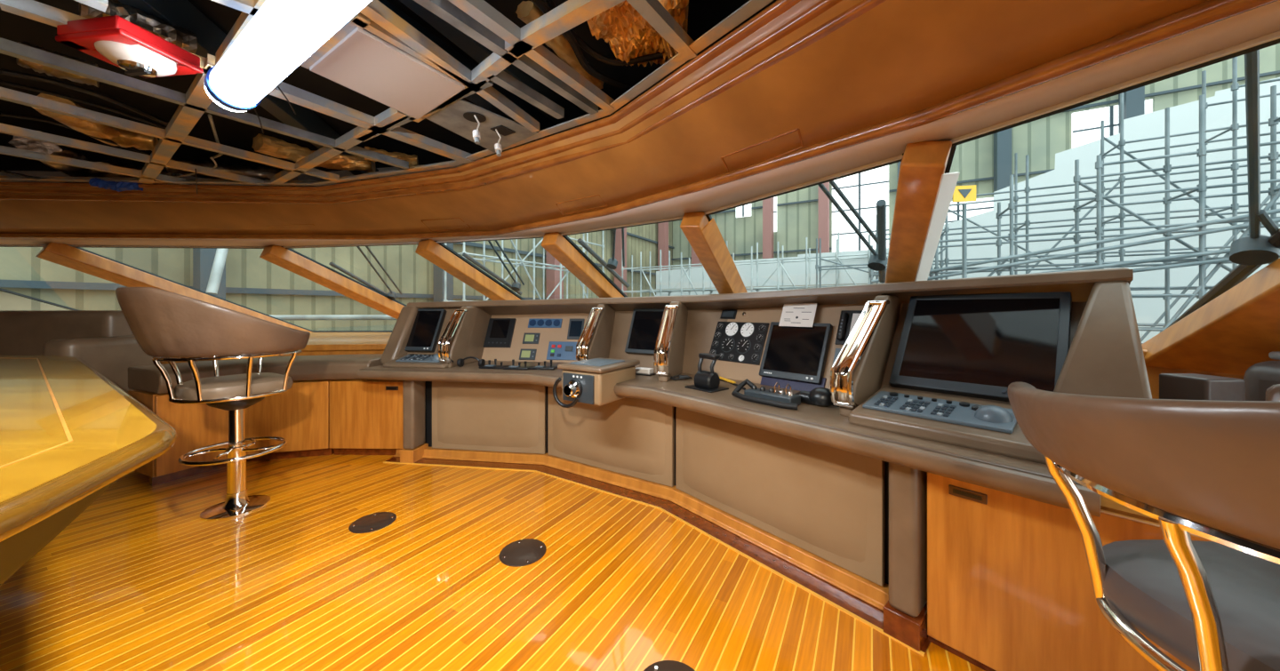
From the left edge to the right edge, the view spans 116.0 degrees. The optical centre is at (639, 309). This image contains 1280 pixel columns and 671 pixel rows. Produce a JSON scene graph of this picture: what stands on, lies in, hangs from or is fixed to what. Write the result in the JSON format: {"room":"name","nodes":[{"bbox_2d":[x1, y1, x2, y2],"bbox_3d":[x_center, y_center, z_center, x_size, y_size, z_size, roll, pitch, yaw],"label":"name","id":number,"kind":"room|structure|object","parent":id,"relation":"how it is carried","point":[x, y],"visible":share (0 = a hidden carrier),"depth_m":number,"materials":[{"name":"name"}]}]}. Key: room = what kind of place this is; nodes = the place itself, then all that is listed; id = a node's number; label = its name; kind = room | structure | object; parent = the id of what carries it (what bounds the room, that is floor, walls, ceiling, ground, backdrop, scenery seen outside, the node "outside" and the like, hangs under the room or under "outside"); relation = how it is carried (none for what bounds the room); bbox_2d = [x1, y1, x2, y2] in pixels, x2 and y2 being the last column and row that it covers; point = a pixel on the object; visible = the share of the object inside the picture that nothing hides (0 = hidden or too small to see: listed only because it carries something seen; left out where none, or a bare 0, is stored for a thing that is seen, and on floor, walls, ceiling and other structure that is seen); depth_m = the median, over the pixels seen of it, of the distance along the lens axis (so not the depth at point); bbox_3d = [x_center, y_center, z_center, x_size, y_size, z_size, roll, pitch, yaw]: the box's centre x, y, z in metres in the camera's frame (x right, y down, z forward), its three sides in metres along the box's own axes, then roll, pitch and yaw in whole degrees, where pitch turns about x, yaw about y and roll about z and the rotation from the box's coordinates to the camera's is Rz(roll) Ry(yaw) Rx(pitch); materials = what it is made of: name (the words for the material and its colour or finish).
{"room":"control cabin","nodes":[
{"label":"control cabin","id":0,"kind":"room"},
{"bbox_2d":[0,0,776,171],"bbox_3d":[-2.800,-1.460,0.570,10.800,0.080,7.340,0,0,0],"label":"ceiling","id":1,"kind":"structure","parent":0,"point":[703,15],"depth_m":2.60,"materials":[{"name":"black"}]},
{"bbox_2d":[118,0,378,180],"bbox_3d":[-2.305,-1.300,2.693,0.100,0.160,2.604,0,0,-15],"label":"beam","id":2,"kind":"structure","parent":1,"relation":"attached to","point":[182,13],"depth_m":1.91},
{"bbox_2d":[78,0,197,54],"bbox_3d":[-2.072,-1.160,1.656,0.184,0.144,0.294,0,0,31],"label":"duct","id":3,"kind":"object","parent":2,"relation":"attached to","point":[185,39],"visible":0.47,"depth_m":1.63,"materials":[{"name":"silver metal"}]},
{"bbox_2d":[363,0,564,140],"bbox_3d":[-0.953,-1.300,2.315,0.100,0.160,1.924,0,0,24],"label":"beam","id":4,"kind":"structure","parent":1,"relation":"attached to","point":[545,123],"depth_m":2.36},
{"bbox_2d":[399,0,583,130],"bbox_3d":[-0.697,-1.300,2.123,0.100,0.160,1.473,0,0,21],"label":"beam","id":5,"kind":"structure","parent":1,"relation":"attached to","point":[476,51],"depth_m":1.92,"materials":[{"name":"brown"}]},
{"bbox_2d":[0,453,984,670],"bbox_3d":[-2.850,1.230,1.600,12.300,0.060,9.200,0,0,0],"label":"floor","id":6,"kind":"structure","parent":0,"point":[138,580],"depth_m":1.71,"materials":[{"name":"brown wood"}]},
{"bbox_2d":[0,310,154,392],"bbox_3d":[-5.580,0.605,3.135,2.940,1.190,0.770,0,0,0],"label":"settee","id":7,"kind":"object","parent":6,"relation":"on","point":[105,340],"visible":0.3,"depth_m":3.32,"materials":[{"name":"beige leather"}]},
{"bbox_2d":[0,310,133,355],"bbox_3d":[-5.020,0.270,3.420,1.220,0.520,0.200,0,0,0],"label":"cushion","id":8,"kind":"object","parent":7,"relation":"on","point":[22,332],"depth_m":3.32,"materials":[{"name":"beige leather"}]},
{"bbox_2d":[0,355,177,585],"bbox_3d":[-3.090,0.749,0.838,4.338,0.901,2.390,0,0,33],"label":"table","id":9,"kind":"object","parent":6,"relation":"on","point":[68,432],"visible":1,"depth_m":0.91,"materials":[{"name":"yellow wood"}]},
{"bbox_2d":[128,389,228,486],"bbox_3d":[-3.378,0.890,2.988,0.432,0.620,0.452,0,0,23],"label":"locker","id":10,"kind":"object","parent":6,"relation":"on","point":[196,426],"visible":0.42,"depth_m":2.83,"materials":[{"name":"brown wood"}]},
{"bbox_2d":[115,287,310,520],"bbox_3d":[-2.482,0.544,2.346,0.804,1.312,0.720,0,0,30],"label":"stool","id":11,"kind":"object","parent":6,"relation":"on","point":[166,325],"visible":1,"depth_m":2.19,"materials":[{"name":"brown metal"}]},
{"bbox_2d":[174,372,293,399],"bbox_3d":[-2.440,0.465,2.420,0.466,0.110,0.490,0,0,30],"label":"seat cushion","id":12,"kind":"object","parent":11,"relation":"on","point":[228,387],"depth_m":2.28,"materials":[{"name":"beige leather"}]},
{"bbox_2d":[160,350,383,364],"bbox_3d":[-4.950,0.800,4.040,6.100,0.800,0.520,0,0,0],"label":"trim","id":13,"kind":"structure","parent":6,"relation":"on","point":[343,352],"depth_m":3.87,"materials":[{"name":"brown wood"}]},
{"bbox_2d":[301,332,391,351],"bbox_3d":[-4.950,0.370,4.850,6.100,0.060,2.200,0,0,0],"label":"ledge","id":14,"kind":"object","parent":13,"relation":"on","point":[317,341],"visible":0.05,"depth_m":4.19,"materials":[{"name":"brown wood"}]},
{"bbox_2d":[245,379,334,461],"bbox_3d":[-2.869,0.890,3.391,0.584,0.620,0.432,0,0,-15],"label":"locker","id":15,"kind":"object","parent":6,"relation":"on","point":[300,415],"visible":0.49,"depth_m":3.20,"materials":[{"name":"brown wood"}]},
{"bbox_2d":[329,379,403,455],"bbox_3d":[-2.178,0.890,3.461,0.698,0.620,0.450,0,0,0],"label":"locker","id":16,"kind":"object","parent":6,"relation":"on","point":[366,415],"visible":0.77,"depth_m":3.25,"materials":[{"name":"brown wood"}]},
{"bbox_2d":[128,353,383,393],"bbox_3d":[-2.918,0.492,3.185,1.630,0.155,0.847,0,0,-15],"label":"countertop","id":17,"kind":"structure","parent":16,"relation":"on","point":[147,378],"depth_m":3.14,"materials":[{"name":"beige leather"}]},
{"bbox_2d":[348,512,396,533],"bbox_3d":[-1.502,1.196,2.252,0.224,0.008,0.224,0,0,0],"label":"floor plate","id":18,"kind":"object","parent":6,"relation":"on","point":[374,522],"visible":1,"depth_m":2.24,"materials":[{"name":"brown metal"}]},
{"bbox_2d":[499,538,546,567],"bbox_3d":[-0.577,1.196,1.975,0.224,0.008,0.224,0,0,0],"label":"floor plate","id":19,"kind":"object","parent":6,"relation":"on","point":[524,552],"visible":1,"depth_m":1.97,"materials":[{"name":"brown metal"}]},
{"bbox_2d":[383,461,924,655],"bbox_3d":[-0.392,1.196,2.462,3.468,0.007,0.482,0,0,30],"label":"trim","id":20,"kind":"structure","parent":6,"relation":"on","point":[800,586],"depth_m":2.03,"materials":[{"name":"orange wood"}]},
{"bbox_2d":[385,456,931,654],"bbox_3d":[-0.336,1.197,2.570,3.632,0.006,0.702,0,0,30],"label":"border","id":21,"kind":"structure","parent":6,"relation":"on","point":[868,612],"depth_m":2.10,"materials":[{"name":"brown wood"}]},
{"bbox_2d":[394,447,888,610],"bbox_3d":[-0.321,1.162,2.594,3.601,0.064,0.565,0,0,30],"label":"baseboard","id":22,"kind":"structure","parent":21,"relation":"on","point":[869,592],"depth_m":2.27,"materials":[{"name":"brown wood"}]},
{"bbox_2d":[356,267,1151,651],"bbox_3d":[-0.101,0.523,3.037,5.196,1.353,2.114,0,0,31],"label":"console","id":23,"kind":"object","parent":6,"relation":"on","point":[847,487],"depth_m":2.03,"materials":[{"name":"beige leather"}]},
{"bbox_2d":[404,308,446,351],"bbox_3d":[-1.915,0.181,3.490,0.360,0.370,0.212,0,0,8],"label":"monitor","id":24,"kind":"object","parent":23,"relation":"on","point":[424,336],"visible":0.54,"depth_m":3.46,"materials":[{"name":"black plastic"}]},
{"bbox_2d":[440,312,461,359],"bbox_3d":[-1.512,0.207,3.229,0.068,0.392,0.228,0,0,8],"label":"handrail","id":25,"kind":"object","parent":23,"relation":"attached to","point":[449,332],"depth_m":3.17,"materials":[{"name":"silver metal"}]},
{"bbox_2d":[483,318,516,347],"bbox_3d":[-1.290,0.216,3.679,0.260,0.264,0.136,0,0,8],"label":"display unit","id":26,"kind":"object","parent":23,"relation":"on","point":[500,332],"visible":1,"depth_m":3.67,"materials":[{"name":"black plastic"}]},
{"bbox_2d":[546,341,577,359],"bbox_3d":[-0.679,0.366,3.526,0.277,0.157,0.080,0,0,8],"label":"board","id":27,"kind":"object","parent":23,"relation":"attached to","point":[557,350],"visible":0.94,"depth_m":3.52,"materials":[{"name":"blue plastic"}]},
{"bbox_2d":[578,310,599,360],"bbox_3d":[-0.373,0.199,3.015,0.068,0.407,0.288,0,0,18],"label":"handrail","id":28,"kind":"object","parent":23,"relation":"attached to","point":[589,327],"depth_m":2.95,"materials":[{"name":"silver metal"}]},
{"bbox_2d":[552,357,639,407],"bbox_3d":[-0.284,0.461,2.566,0.350,0.246,0.531,0,0,32],"label":"pod","id":29,"kind":"object","parent":23,"relation":"attached to","point":[593,381],"visible":0.98,"depth_m":2.42,"materials":[{"name":"beige plastic"}]},
{"bbox_2d":[624,309,663,355],"bbox_3d":[0.093,0.175,3.133,0.397,0.357,0.182,0,0,32],"label":"monitor","id":30,"kind":"object","parent":23,"relation":"on","point":[645,324],"visible":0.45,"depth_m":3.15,"materials":[{"name":"black glass"}]},
{"bbox_2d":[656,308,674,372],"bbox_3d":[0.177,0.192,2.635,0.068,0.422,0.268,0,0,20],"label":"handrail","id":31,"kind":"object","parent":23,"relation":"attached to","point":[665,332],"depth_m":2.57,"materials":[{"name":"silver metal"}]},
{"bbox_2d":[684,352,728,392],"bbox_3d":[0.388,0.365,2.328,0.160,0.210,0.200,0,0,-40],"label":"lever","id":32,"kind":"object","parent":23,"relation":"on","point":[704,380],"visible":1,"depth_m":2.29,"materials":[{"name":"black plastic"}]},
{"bbox_2d":[356,360,1101,517],"bbox_3d":[-0.158,0.505,2.668,4.539,0.089,1.425,0,0,31],"label":"countertop","id":33,"kind":"structure","parent":23,"relation":"on","point":[1022,484],"depth_m":1.65,"materials":[{"name":"beige leather"}]},
{"bbox_2d":[709,321,769,365],"bbox_3d":[0.660,0.221,2.719,0.128,0.265,0.416,0,0,-40],"label":"cluster","id":34,"kind":"object","parent":23,"relation":"on","point":[733,341],"visible":0.98,"depth_m":2.69,"materials":[{"name":"black plastic"}]},
{"bbox_2d":[731,378,800,409],"bbox_3d":[0.629,0.409,1.986,0.149,0.103,0.374,0,0,-40],"label":"control box","id":35,"kind":"object","parent":23,"relation":"on","point":[788,400],"visible":1,"depth_m":1.95,"materials":[{"name":"grey plastic"}]},
{"bbox_2d":[758,321,832,384],"bbox_3d":[0.917,0.249,2.373,0.180,0.337,0.376,0,0,-40],"label":"monitor","id":36,"kind":"object","parent":23,"relation":"attached to","point":[790,353],"visible":1,"depth_m":2.34,"materials":[{"name":"black plastic"}]},
{"bbox_2d":[778,303,817,327],"bbox_3d":[0.954,0.034,2.421,0.064,0.141,0.213,0,0,-40],"label":"paper sheet","id":37,"kind":"object","parent":23,"relation":"attached to","point":[796,315],"visible":1,"depth_m":2.42,"materials":[{"name":"white paper"}]},
{"bbox_2d":[794,387,839,407],"bbox_3d":[0.908,0.424,1.914,0.327,0.100,0.138,0,0,20],"label":"trackball","id":38,"kind":"object","parent":23,"relation":"on","point":[819,396],"visible":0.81,"depth_m":1.89,"materials":[{"name":"black plastic"}]},
{"bbox_2d":[834,310,863,344],"bbox_3d":[1.157,0.102,2.208,0.108,0.192,0.126,0,0,-40],"label":"radio unit","id":39,"kind":"object","parent":23,"relation":"on","point":[848,318],"visible":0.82,"depth_m":2.21,"materials":[{"name":"black plastic"}]},
{"bbox_2d":[862,391,1016,433],"bbox_3d":[1.130,0.370,1.528,0.201,0.067,0.452,0,0,-40],"label":"control panel","id":40,"kind":"object","parent":23,"relation":"on","point":[994,418],"visible":0.96,"depth_m":1.48,"materials":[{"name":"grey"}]},
{"bbox_2d":[889,291,1071,402],"bbox_3d":[1.440,0.148,1.718,0.353,0.436,0.549,0,0,-40],"label":"monitor","id":41,"kind":"object","parent":23,"relation":"on","point":[976,346],"visible":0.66,"depth_m":1.68,"materials":[{"name":"black glass"}]},
{"bbox_2d":[927,472,1211,670],"bbox_3d":[1.391,0.877,1.187,0.290,0.645,0.850,0,0,-40],"label":"base cabinet","id":42,"kind":"object","parent":6,"relation":"on","point":[1010,587],"visible":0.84,"depth_m":1.24,"materials":[{"name":"brown wood"}]},
{"bbox_2d":[1007,382,1279,670],"bbox_3d":[0.987,0.578,0.444,0.768,1.244,0.702,0,0,2],"label":"stool","id":43,"kind":"object","parent":6,"relation":"on","point":[1208,469],"visible":1,"depth_m":0.51,"materials":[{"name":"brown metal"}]},
{"bbox_2d":[1101,539,1279,670],"bbox_3d":[0.990,0.465,0.520,0.466,0.110,0.490,0,0,2],"label":"seat cushion","id":44,"kind":"object","parent":43,"relation":"on","point":[1142,589],"depth_m":0.60,"materials":[{"name":"grey leather"}]},
{"bbox_2d":[1145,366,1244,399],"bbox_3d":[2.462,0.723,2.241,0.150,0.955,2.600,0,0,-27],"label":"trim","id":45,"kind":"structure","parent":6,"relation":"on","point":[1153,372],"depth_m":1.95,"materials":[{"name":"brown wood"}]},
{"bbox_2d":[1243,360,1279,400],"bbox_3d":[2.460,0.695,1.400,0.340,1.010,0.300,0,0,0],"label":"seat","id":46,"kind":"object","parent":6,"relation":"on","point":[1259,377],"visible":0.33,"depth_m":1.48,"materials":[{"name":"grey leather"}]},
{"bbox_3d":[2.200,0.880,1.550,0.700,0.640,0.500,0,0,0],"label":"ledge","id":47,"kind":"object","parent":6,"relation":"on","visible":0},
{"bbox_2d":[1159,373,1245,400],"bbox_3d":[2.100,0.400,1.500,0.140,0.300,0.140,0,0,0],"label":"cushion","id":48,"kind":"object","parent":47,"relation":"on","point":[1172,386],"visible":0.43,"depth_m":1.46,"materials":[{"name":"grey leather"}]},
{"bbox_2d":[0,0,1208,235],"bbox_3d":[-2.265,-0.847,1.936,12.479,0.296,3.847,0,0,30],"label":"headliner","id":49,"kind":"structure","parent":0,"point":[897,59],"depth_m":1.73,"materials":[{"name":"brown wood"}]},
{"bbox_2d":[0,0,801,191],"bbox_3d":[-2.294,-0.987,1.524,11.342,0.030,3.343,0,0,31],"label":"trim","id":50,"kind":"structure","parent":49,"relation":"attached to","point":[779,7],"depth_m":2.27,"materials":[{"name":"brown wood"}]},
{"bbox_2d":[0,0,773,185],"bbox_3d":[-2.323,-1.022,1.494,11.274,0.045,3.346,0,0,31],"label":"frame","id":51,"kind":"object","parent":50,"relation":"attached to","point":[523,47],"visible":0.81,"depth_m":1.85,"materials":[{"name":"grey metal"}]},
{"bbox_2d":[16,41,99,87],"bbox_3d":[-2.759,-1.160,1.900,0.147,0.115,0.229,0,0,37],"label":"duct","id":52,"kind":"object","parent":51,"relation":"on","point":[37,68],"visible":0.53,"depth_m":1.89,"materials":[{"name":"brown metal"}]},
{"bbox_2d":[0,80,166,129],"bbox_3d":[-3.105,-1.165,2.339,0.156,0.050,0.681,0,0,13],"label":"cable","id":53,"kind":"object","parent":51,"relation":"on","point":[2,82],"visible":0.86,"depth_m":2.24,"materials":[{"name":"black plastic"}]},
{"bbox_2d":[0,68,168,126],"bbox_3d":[-2.841,-1.115,2.138,0.178,0.057,0.612,0,0,7],"label":"cable","id":54,"kind":"object","parent":51,"relation":"on","point":[11,73],"visible":0.98,"depth_m":2.02,"materials":[{"name":"black plastic"}]},
{"bbox_2d":[8,130,181,184],"bbox_3d":[-4.278,-1.161,3.186,0.645,0.187,0.804,0,0,-33],"label":"duct","id":55,"kind":"object","parent":51,"relation":"on","point":[20,142],"visible":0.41,"depth_m":3.05,"materials":[{"name":"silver metal"}]},
{"bbox_2d":[32,93,158,151],"bbox_3d":[-3.395,-1.160,2.540,0.300,0.144,0.557,0,0,-24],"label":"duct","id":56,"kind":"object","parent":51,"relation":"on","point":[123,138],"visible":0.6,"depth_m":2.52,"materials":[{"name":"gold metal"}]},
{"bbox_2d":[55,15,203,78],"bbox_3d":[-1.911,-0.951,1.510,0.285,0.128,0.238,0,0,8],"label":"lamp","id":57,"kind":"object","parent":51,"relation":"attached to","point":[114,40],"visible":1,"depth_m":1.45,"materials":[{"name":"red plastic"}]},
{"bbox_2d":[165,156,298,186],"bbox_3d":[-3.428,-1.160,3.389,0.816,0.144,0.235,0,0,-24],"label":"duct","id":58,"kind":"object","parent":51,"relation":"on","point":[265,173],"visible":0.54,"depth_m":3.36,"materials":[{"name":"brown metal"}]},
{"bbox_2d":[204,0,372,111],"bbox_3d":[-1.126,-0.914,1.286,1.370,0.191,0.163,0,0,33],"label":"lamp","id":59,"kind":"object","parent":51,"relation":"hanging from","point":[282,35],"visible":1,"depth_m":1.29,"materials":[{"name":"white plastic"}]},
{"bbox_2d":[251,133,375,172],"bbox_3d":[-2.449,-1.160,3.048,0.732,0.130,0.281,0,0,-41],"label":"duct","id":60,"kind":"object","parent":51,"relation":"on","point":[264,144],"visible":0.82,"depth_m":2.95,"materials":[{"name":"gold metal"}]},
{"bbox_2d":[309,26,464,119],"bbox_3d":[-1.079,-0.997,1.749,0.467,0.018,0.502,0,0,30],"label":"ceiling panel","id":61,"kind":"object","parent":51,"relation":"attached to","point":[363,62],"visible":1,"depth_m":1.69,"materials":[{"name":"grey"}]},
{"bbox_2d":[426,99,538,151],"bbox_3d":[-0.903,-1.002,2.226,0.456,0.011,0.484,0,0,38],"label":"ceiling plate","id":62,"kind":"object","parent":51,"relation":"attached to","point":[458,116],"visible":0.95,"depth_m":2.17,"materials":[{"name":"grey metal"}]},
{"bbox_2d":[515,0,603,88],"bbox_3d":[-0.329,-1.160,1.806,0.095,0.072,0.576,0,0,23],"label":"duct","id":63,"kind":"object","parent":51,"relation":"on","point":[527,12],"visible":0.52,"depth_m":1.73,"materials":[{"name":"gold metal"}]},
{"bbox_2d":[531,0,632,90],"bbox_3d":[-0.245,-1.115,1.733,0.100,0.061,0.756,0,0,27],"label":"cable","id":64,"kind":"object","parent":51,"relation":"on","point":[541,4],"visible":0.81,"depth_m":1.77,"materials":[{"name":"black plastic"}]},
{"bbox_2d":[587,0,688,66],"bbox_3d":[-0.031,-1.200,1.647,0.457,0.115,0.621,0,0,4],"label":"insulation","id":65,"kind":"object","parent":51,"relation":"on","point":[628,34],"visible":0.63,"depth_m":1.72,"materials":[{"name":"gold metal"}]},
{"bbox_2d":[544,0,663,65],"bbox_3d":[-0.190,-1.175,1.737,0.637,0.058,0.212,0,0,-42],"label":"cable","id":66,"kind":"object","parent":65,"relation":"on","point":[586,47],"visible":0.76,"depth_m":1.86,"materials":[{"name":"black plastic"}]},
{"bbox_2d":[0,0,842,198],"bbox_3d":[-2.261,-0.959,1.560,11.414,0.050,3.352,0,0,31],"label":"trim","id":67,"kind":"structure","parent":49,"relation":"attached to","point":[821,6],"depth_m":2.40,"materials":[{"name":"brown wood"}]},
{"bbox_2d":[0,0,886,204],"bbox_3d":[-2.230,-0.926,1.595,11.489,0.060,3.368,0,0,31],"label":"trim","id":68,"kind":"structure","parent":49,"relation":"attached to","point":[863,6],"depth_m":2.48,"materials":[{"name":"brown wood"}]},
{"bbox_2d":[0,0,1278,239],"bbox_3d":[-2.121,-0.695,1.979,12.674,0.053,3.713,0,0,30],"label":"trim","id":69,"kind":"structure","parent":49,"relation":"attached to","point":[1211,12],"depth_m":1.45,"materials":[{"name":"brown wood"}]},
{"bbox_2d":[0,30,1279,247],"bbox_3d":[-1.832,-1.045,2.130,12.817,0.790,3.620,0,0,32],"label":"trim","id":70,"kind":"structure","parent":0,"point":[1274,36],"depth_m":1.99,"materials":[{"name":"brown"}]},
{"bbox_2d":[0,0,1279,247],"bbox_3d":[-1.927,-0.680,2.039,12.761,0.035,3.784,0,0,31],"label":"window header","id":71,"kind":"structure","parent":70,"relation":"attached to","point":[1265,20],"depth_m":1.58,"materials":[{"name":"beige wood"}]},
{"bbox_2d":[680,152,903,294],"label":"window","id":72,"kind":"structure","parent":70,"relation":"attached to","point":[708,216],"depth_m":2.90,"materials":[{"name":"brown wood"}]},
{"bbox_2d":[817,180,887,283],"bbox_3d":[1.351,-0.450,2.312,0.963,0.550,0.276,0,0,-40],"label":"windscreen wiper","id":73,"kind":"object","parent":72,"relation":"attached to","point":[877,261],"visible":0.86,"depth_m":2.30,"materials":[{"name":"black metal"}]},
{"bbox_2d":[884,38,1279,375],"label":"window","id":74,"kind":"structure","parent":70,"relation":"attached to","point":[1276,41],"depth_m":1.65,"materials":[{"name":"brown wood"}]},
{"bbox_2d":[1166,49,1279,328],"bbox_3d":[2.156,-0.287,1.436,1.486,0.870,0.222,0,0,-43],"label":"windscreen wiper","id":75,"kind":"object","parent":74,"relation":"attached to","point":[1251,252],"visible":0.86,"depth_m":1.38,"materials":[{"name":"black metal"}]},
{"bbox_3d":[-1.840,0.805,2.502,10.704,0.890,7.369,0,0,0],"label":"wall","id":76,"kind":"structure","parent":0,"visible":0},
{"bbox_2d":[35,242,391,332],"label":"window","id":77,"kind":"structure","parent":76,"relation":"in","point":[77,247],"depth_m":4.43,"materials":[{"name":"brown wood"}]},
{"bbox_2d":[328,246,402,299],"bbox_3d":[-3.278,-0.418,4.683,0.598,0.606,1.287,0,0,-12],"label":"windscreen wiper","id":78,"kind":"object","parent":77,"relation":"attached to","point":[391,294],"visible":0.85,"depth_m":4.79,"materials":[{"name":"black metal"}]},
{"bbox_2d":[259,243,418,319],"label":"window","id":79,"kind":"structure","parent":76,"relation":"in","point":[289,249],"depth_m":4.59,"materials":[{"name":"brown wood"}]},
{"bbox_2d":[415,232,623,300],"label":"window","id":80,"kind":"structure","parent":76,"relation":"in","point":[443,244],"depth_m":3.99,"materials":[{"name":"brown wood"}]},
{"bbox_2d":[462,240,524,295],"bbox_3d":[-1.601,-0.440,4.353,0.513,0.536,1.077,0,0,0],"label":"windscreen wiper","id":81,"kind":"object","parent":80,"relation":"attached to","point":[516,286],"visible":0.88,"depth_m":4.40,"materials":[{"name":"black metal"}]},
{"bbox_2d":[562,218,682,297],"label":"window","id":82,"kind":"structure","parent":76,"relation":"in","point":[565,236],"depth_m":3.76,"materials":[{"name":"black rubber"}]},
{"bbox_2d":[577,227,629,287],"bbox_3d":[-0.343,-0.490,3.734,0.458,0.519,1.184,0,0,0],"label":"windscreen wiper","id":83,"kind":"object","parent":82,"relation":"attached to","point":[612,264],"visible":0.87,"depth_m":3.83,"materials":[{"name":"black metal"}]},
{"label":"outside","id":84,"kind":"structure","parent":0,"visible":0},
{"bbox_2d":[205,248,228,294],"bbox_3d":[-7.176,-0.694,6.800,0.140,0.883,0.336,0,0,0],"label":"strut","id":85,"kind":"object","parent":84,"point":[220,256],"visible":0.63,"depth_m":6.75,"materials":[{"name":"white metal"}]},
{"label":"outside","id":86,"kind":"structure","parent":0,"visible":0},
{"bbox_3d":[5.000,5.250,12.000,90.000,0.100,90.000,0,0,0],"label":"ground","id":87,"kind":"structure","parent":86,"visible":0},
{"bbox_2d":[192,248,225,299],"bbox_3d":[-8.524,-2.800,7.921,0.450,16.000,0.350,0,0,30],"label":"steel column","id":88,"kind":"structure","parent":87,"relation":"on","point":[203,259],"depth_m":7.76,"materials":[{"name":"blue"}]},
{"bbox_2d":[0,221,674,330],"bbox_3d":[-7.685,-2.800,10.323,0.350,16.000,41.000,0,0,30],"label":"window","id":89,"kind":"structure","parent":87,"relation":"on","point":[252,282],"depth_m":9.71,"materials":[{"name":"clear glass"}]},
{"bbox_2d":[433,242,453,302],"bbox_3d":[-6.024,-2.800,12.251,0.450,16.000,0.350,0,0,30],"label":"steel column","id":90,"kind":"structure","parent":87,"relation":"on","point":[438,273],"depth_m":12.13,"materials":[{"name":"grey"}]},
{"bbox_2d":[443,231,604,301],"bbox_3d":[-3.225,0.939,12.790,0.864,8.322,6.100,0,0,30],"label":"scaffold","id":91,"kind":"object","parent":87,"relation":"on","point":[493,260],"visible":0.17,"depth_m":12.27,"materials":[{"name":"silver metal"}]},
{"bbox_2d":[546,251,563,299],"bbox_3d":[-3.524,-2.800,16.581,0.450,16.000,0.550,0,0,30],"label":"steel column","id":92,"kind":"structure","parent":87,"relation":"on","point":[553,276],"depth_m":16.36,"materials":[{"name":"red"}]},
{"bbox_2d":[614,227,626,295],"bbox_3d":[-1.024,-2.800,20.911,0.450,16.000,0.550,0,0,30],"label":"steel column","id":93,"kind":"structure","parent":87,"relation":"on","point":[618,239],"depth_m":20.68,"materials":[{"name":"red"}]},
{"bbox_2d":[621,232,888,296],"bbox_3d":[3.539,1.330,13.862,9.443,7.540,0.856,0,0,30],"label":"scaffold","id":94,"kind":"object","parent":87,"relation":"on","point":[836,256],"visible":0.3,"depth_m":13.54,"materials":[{"name":"grey metal"}]},
{"bbox_2d":[656,249,864,295],"bbox_3d":[5.940,1.400,18.633,11.200,7.600,1.000,0,0,30],"label":"hull","id":95,"kind":"object","parent":87,"relation":"on","point":[796,271],"visible":0.17,"depth_m":18.34,"materials":[{"name":"grey"}]},
{"bbox_2d":[818,182,829,253],"bbox_3d":[10.177,-2.800,22.144,0.500,24.000,0.600,0,0,30],"label":"steel column","id":96,"kind":"structure","parent":87,"relation":"on","point":[823,199],"depth_m":21.88,"materials":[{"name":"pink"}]},
{"bbox_2d":[815,56,1279,341],"bbox_3d":[9.464,-0.502,8.025,10.879,11.204,0.829,0,0,30],"label":"scaffold","id":97,"kind":"object","parent":87,"relation":"on","point":[1235,126],"visible":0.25,"depth_m":7.75,"materials":[{"name":"silver metal"}]},
{"bbox_2d":[824,77,1279,343],"bbox_3d":[12.399,-0.050,9.883,14.200,10.500,1.000,0,0,30],"label":"plastic sheeting","id":98,"kind":"object","parent":87,"relation":"on","point":[1184,118],"visible":0.21,"depth_m":9.54,"materials":[{"name":"grey plastic"}]},
{"bbox_2d":[869,85,1279,333],"bbox_3d":[8.044,0.108,5.911,8.082,9.984,0.900,0,0,30],"label":"scaffold","id":99,"kind":"object","parent":87,"relation":"on","point":[1202,259],"visible":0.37,"depth_m":6.07,"materials":[{"name":"grey metal"}]},
{"bbox_2d":[952,184,975,278],"bbox_3d":[4.542,0.077,5.600,0.281,3.610,0.048,0,0,16],"label":"warning sign","id":100,"kind":"object","parent":99,"relation":"attached to","point":[961,193],"visible":0.63,"depth_m":5.58,"materials":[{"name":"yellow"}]},
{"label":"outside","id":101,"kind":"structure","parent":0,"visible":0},
{"bbox_2d":[271,314,397,319],"bbox_3d":[-6.510,0.152,7.200,5.740,0.111,0.100,0,0,0],"label":"rail","id":102,"kind":"object","parent":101,"point":[284,316],"visible":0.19,"depth_m":7.16,"materials":[{"name":"white metal"}]},
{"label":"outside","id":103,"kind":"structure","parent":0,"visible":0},
{"bbox_2d":[671,43,1279,269],"bbox_3d":[16.934,-2.800,18.848,33.999,24.000,0.550,0,0,30],"label":"wall","id":104,"kind":"structure","parent":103,"point":[796,213],"depth_m":19.55,"materials":[{"name":"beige metal"}]},
{"bbox_2d":[762,197,773,258],"bbox_3d":[7.579,-2.800,23.644,0.500,24.000,0.600,0,0,30],"label":"steel column","id":105,"kind":"structure","parent":104,"relation":"attached to","point":[767,204],"depth_m":23.38,"materials":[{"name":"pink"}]},
{"bbox_2d":[993,128,1011,191],"bbox_3d":[16.672,-2.800,18.394,0.500,24.000,0.600,0,0,30],"label":"steel column","id":106,"kind":"structure","parent":104,"relation":"attached to","point":[1002,140],"depth_m":18.17,"materials":[{"name":"blue"}]},
{"bbox_2d":[1118,86,1144,133],"bbox_3d":[20.136,-2.800,16.394,0.500,24.000,0.600,0,0,30],"label":"steel column","id":107,"kind":"structure","parent":104,"relation":"attached to","point":[1133,100],"depth_m":16.17,"materials":[{"name":"blue"}]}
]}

